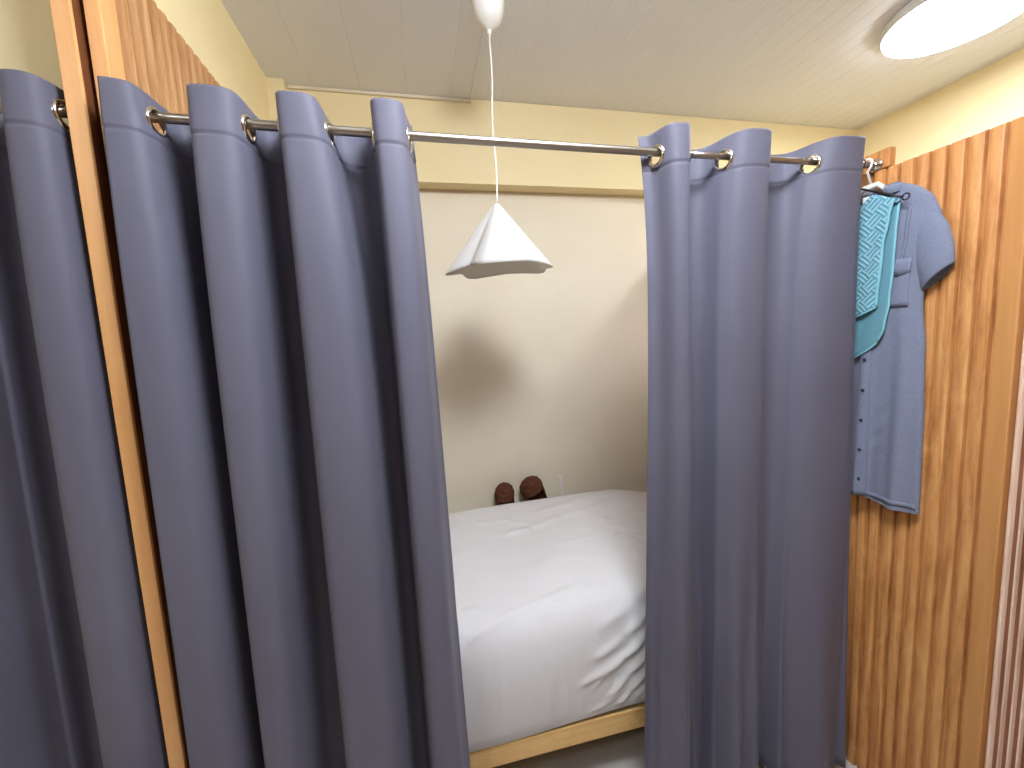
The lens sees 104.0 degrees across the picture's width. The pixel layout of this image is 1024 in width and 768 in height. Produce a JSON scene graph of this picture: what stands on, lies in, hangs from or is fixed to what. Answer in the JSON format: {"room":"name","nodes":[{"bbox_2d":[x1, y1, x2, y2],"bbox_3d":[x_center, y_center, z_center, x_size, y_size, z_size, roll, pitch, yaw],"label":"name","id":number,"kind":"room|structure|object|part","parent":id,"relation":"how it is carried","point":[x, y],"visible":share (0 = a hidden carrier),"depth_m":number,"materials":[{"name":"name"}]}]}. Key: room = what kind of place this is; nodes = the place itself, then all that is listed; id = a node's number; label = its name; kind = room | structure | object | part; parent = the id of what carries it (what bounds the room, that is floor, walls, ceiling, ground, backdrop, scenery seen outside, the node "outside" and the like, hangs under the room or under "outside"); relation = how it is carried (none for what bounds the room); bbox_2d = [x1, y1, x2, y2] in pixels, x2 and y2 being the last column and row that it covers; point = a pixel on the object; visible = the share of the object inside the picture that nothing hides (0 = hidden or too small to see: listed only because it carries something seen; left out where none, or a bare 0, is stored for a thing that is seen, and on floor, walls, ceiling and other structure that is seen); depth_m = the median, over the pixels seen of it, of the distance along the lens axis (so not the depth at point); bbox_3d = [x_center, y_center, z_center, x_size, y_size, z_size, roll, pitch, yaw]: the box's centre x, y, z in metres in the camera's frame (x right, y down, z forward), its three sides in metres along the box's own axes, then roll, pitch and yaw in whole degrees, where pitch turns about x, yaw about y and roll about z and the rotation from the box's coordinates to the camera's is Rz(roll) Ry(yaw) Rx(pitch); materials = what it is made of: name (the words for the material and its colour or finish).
{"room":"dormitory","nodes":[
{"label":"dormitory","id":0,"kind":"room"},
{"bbox_2d":[0,0,68,125],"bbox_3d":[-1.810,0.129,0.783,1.978,2.745,0.125,-4,6,-12],"label":"wall","id":1,"kind":"structure","parent":0,"point":[27,36],"depth_m":0.82,"materials":[{"name":"beige paint"}]},
{"bbox_2d":[154,0,270,119],"bbox_3d":[-0.891,0.069,1.401,0.035,2.645,1.108,-4,6,-12],"label":"wall","id":2,"kind":"structure","parent":0,"point":[206,26],"depth_m":1.27,"materials":[{"name":"beige paint"}]},
{"bbox_2d":[266,77,286,120],"bbox_3d":[-0.991,-1.099,1.718,0.065,0.383,0.045,-4,6,-12],"label":"trim","id":3,"kind":"structure","parent":2,"relation":"attached to","point":[273,84],"depth_m":1.68,"materials":[{"name":"beige paint"}]},
{"bbox_2d":[419,189,647,513],"bbox_3d":[0.569,-0.150,2.323,3.300,2.745,0.100,-4,6,-12],"label":"wall","id":4,"kind":"structure","parent":0,"point":[544,376],"depth_m":2.18,"materials":[{"name":"beige paint"}]},
{"bbox_2d":[287,84,470,102],"bbox_3d":[-0.581,-1.308,1.805,0.795,0.014,0.012,-4,6,-12],"label":"trim","id":5,"kind":"structure","parent":4,"relation":"attached to","point":[297,87],"depth_m":1.79,"materials":[{"name":"white paint"}]},
{"bbox_2d":[470,30,484,98],"bbox_3d":[0.225,-1.159,-0.014,0.012,0.012,3.898,-4,6,-12],"label":"trim","id":6,"kind":"structure","parent":4,"relation":"attached to","point":[483,32],"depth_m":1.64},
{"bbox_2d":[559,475,562,495],"bbox_3d":[0.276,0.583,2.272,0.018,0.128,0.012,-4,6,-12],"label":"strip","id":7,"kind":"object","parent":4,"relation":"attached to","point":[560,476],"visible":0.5,"depth_m":2.27,"materials":[{"name":"white plastic"}]},
{"bbox_2d":[287,88,857,195],"bbox_3d":[0.507,-1.213,2.107,3.165,0.383,0.090,-4,6,-12],"label":"beam","id":8,"kind":"structure","parent":4,"relation":"attached to","point":[440,166],"depth_m":1.99,"materials":[{"name":"beige paint"}]},
{"bbox_2d":[221,0,1023,129],"bbox_3d":[-0.073,-1.147,-0.026,5.203,0.012,4.000,-4,6,-12],"label":"ceiling","id":9,"kind":"structure","parent":0,"point":[818,63],"depth_m":1.64,"materials":[{"name":"white paint"}]},
{"bbox_2d":[445,0,552,278],"bbox_3d":[-0.062,-0.843,1.405,0.346,0.900,0.350,3,8,43],"label":"pendant lamp","id":10,"kind":"object","parent":9,"relation":"hanging from","point":[498,246],"visible":1,"depth_m":1.36,"materials":[{"name":"white plastic"}]},
{"bbox_3d":[-0.065,-0.911,1.388,0.012,0.549,0.005,-4,6,-12],"label":"cord","id":11,"kind":"part","parent":10,"relation":"part of","materials":[{"name":"white plastic"}]},
{"bbox_3d":[-0.046,-0.518,1.440,0.346,0.245,0.350,3,8,43],"label":"lamp shade","id":12,"kind":"part","parent":10,"relation":"part of","materials":[{"name":"white plastic"}]},
{"bbox_2d":[879,0,1023,57],"bbox_3d":[1.641,-1.359,1.464,0.440,0.056,0.440,-4,6,-12],"label":"ceiling lamp","id":13,"kind":"object","parent":9,"relation":"attached to","point":[921,27],"visible":1,"depth_m":1.48,"materials":[{"name":"white plastic"}]},
{"bbox_2d":[493,726,856,767],"bbox_3d":[0.051,1.530,0.264,5.400,0.100,4.200,-4,6,-12],"label":"floor","id":14,"kind":"structure","parent":0,"point":[626,749],"depth_m":1.44,"materials":[{"name":"grey laminate"}]},
{"bbox_2d":[49,0,249,767],"bbox_3d":[-0.870,0.080,1.313,0.075,2.641,1.014,-4,6,-12],"label":"divider","id":15,"kind":"object","parent":14,"relation":"on","point":[133,41],"visible":0.16,"depth_m":0.81,"materials":[{"name":"brown wood"}]},
{"bbox_2d":[0,103,67,117],"bbox_3d":[-1.389,-0.484,0.649,1.127,0.024,0.020,-4,6,-12],"label":"curtain rod","id":16,"kind":"object","parent":15,"relation":"attached to","point":[62,110],"visible":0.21,"depth_m":0.76,"materials":[{"name":"silver metal"}]},
{"bbox_2d":[0,69,168,767],"bbox_3d":[-1.083,0.450,0.813,0.588,1.993,0.135,-4,6,-12],"label":"curtain","id":17,"kind":"object","parent":16,"relation":"hanging from","point":[78,687],"visible":0.73,"depth_m":0.81,"materials":[{"name":"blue fabric"}]},
{"bbox_3d":[-0.844,0.235,1.369,0.022,2.318,0.945,-4,6,-12],"label":"slat panel","id":18,"kind":"part","parent":15,"relation":"part of","materials":[{"name":"brown wood"}]},
{"bbox_2d":[469,701,644,767],"bbox_3d":[0.158,1.180,1.748,1.875,0.266,0.905,-4,6,-12],"label":"frame","id":19,"kind":"object","parent":14,"relation":"on","point":[630,717],"visible":0.02,"depth_m":1.28,"materials":[{"name":"brown wood"}]},
{"bbox_2d":[449,489,646,752],"bbox_3d":[0.150,0.831,1.671,1.816,0.442,0.882,-4,6,-12],"label":"mattress","id":20,"kind":"object","parent":19,"relation":"on","point":[550,593],"visible":0.42,"depth_m":1.29,"materials":[{"name":"white fabric"}]},
{"bbox_2d":[494,482,513,504],"bbox_3d":[-0.034,0.666,2.146,0.111,0.281,0.068,-4,6,-13],"label":"slipper","id":21,"kind":"object","parent":20,"relation":"on","point":[504,492],"visible":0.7,"depth_m":2.12,"materials":[{"name":"brown leather"}]},
{"bbox_2d":[519,476,546,500],"bbox_3d":[0.136,0.629,2.184,0.185,0.264,0.068,-4,6,-13],"label":"slipper","id":22,"kind":"object","parent":20,"relation":"on","point":[531,487],"visible":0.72,"depth_m":2.15,"materials":[{"name":"brown leather"}]},
{"bbox_2d":[846,116,1023,767],"bbox_3d":[1.051,0.273,1.669,0.040,2.000,1.427,-4,6,-12],"label":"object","id":23,"kind":"structure","parent":14,"relation":"on","point":[924,587],"depth_m":1.06,"materials":[{"name":"brown wood"}]},
{"bbox_2d":[151,111,883,172],"bbox_3d":[0.152,-0.580,0.980,1.886,0.044,0.039,-4,6,-12],"label":"curtain rod","id":24,"kind":"object","parent":23,"relation":"attached to","point":[157,117],"visible":0.64,"depth_m":0.94,"materials":[{"name":"silver metal"}]},
{"bbox_2d":[97,76,469,767],"bbox_3d":[-0.438,0.404,0.958,0.615,1.993,0.171,-4,6,-12],"label":"curtain","id":25,"kind":"object","parent":24,"relation":"hanging from","point":[276,286],"visible":0.99,"depth_m":0.88,"materials":[{"name":"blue fabric"}]},
{"bbox_2d":[638,122,865,767],"bbox_3d":[0.723,0.316,1.203,0.733,1.975,0.148,-4,6,-12],"label":"curtain","id":26,"kind":"object","parent":24,"relation":"hanging from","point":[752,261],"visible":0.99,"depth_m":1.17,"materials":[{"name":"blue fabric"}]},
{"bbox_2d":[861,158,892,195],"bbox_3d":[1.052,-0.571,1.176,0.022,0.178,0.211,-4,6,-12],"label":"hanger","id":27,"kind":"object","parent":24,"relation":"hanging from","point":[871,186],"visible":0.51,"depth_m":1.17,"materials":[{"name":"white plastic"}]},
{"bbox_3d":[1.058,-0.538,1.181,0.014,0.100,0.210,-4,6,-12],"label":"arm","id":28,"kind":"part","parent":27,"relation":"part of","materials":[{"name":"white plastic"}]},
{"bbox_2d":[851,181,955,513],"bbox_3d":[1.081,-0.107,1.199,0.070,0.932,0.349,-4,6,-12],"label":"dress","id":29,"kind":"object","parent":27,"relation":"hanging from","point":[889,387],"visible":0.66,"depth_m":1.12,"materials":[{"name":"blue fabric"}]},
{"bbox_2d":[861,159,910,203],"bbox_3d":[1.020,-0.577,1.175,0.006,0.157,0.261,-4,6,-12],"label":"hanger","id":30,"kind":"object","parent":24,"relation":"hanging from","point":[863,189],"visible":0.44,"depth_m":1.10,"materials":[{"name":"black metal"}]},
{"bbox_2d":[854,195,900,357],"bbox_3d":[1.031,-0.311,1.203,0.023,0.467,0.210,-4,6,-12],"label":"turquoise top","id":31,"kind":"object","parent":30,"relation":"hanging from","point":[879,215],"visible":0.49,"depth_m":1.15,"materials":[{"name":"fabric"}]},
{"bbox_3d":[1.023,-0.370,1.196,0.009,0.342,0.188,-4,6,-12],"label":"panel","id":32,"kind":"part","parent":31,"relation":"part of","materials":[{"name":"teal fabric"}]},
{"bbox_3d":[1.076,-0.659,1.210,0.022,0.054,0.134,-4,6,-12],"label":"rail","id":33,"kind":"part","parent":23,"relation":"part of","materials":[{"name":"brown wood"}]},
{"bbox_2d":[984,331,1023,767],"bbox_3d":[1.278,0.399,0.682,0.026,1.940,0.613,-4,6,-12],"label":"panel","id":34,"kind":"object","parent":14,"relation":"on","point":[1005,733],"visible":1,"depth_m":0.98,"materials":[{"name":"brown wood"}]},
{"bbox_2d":[858,48,1023,163],"bbox_3d":[2.570,-0.065,0.663,0.100,2.745,4.000,-4,6,-12],"label":"wall","id":35,"kind":"structure","parent":0,"point":[992,95],"depth_m":1.95,"materials":[{"name":"beige paint"}]}
]}

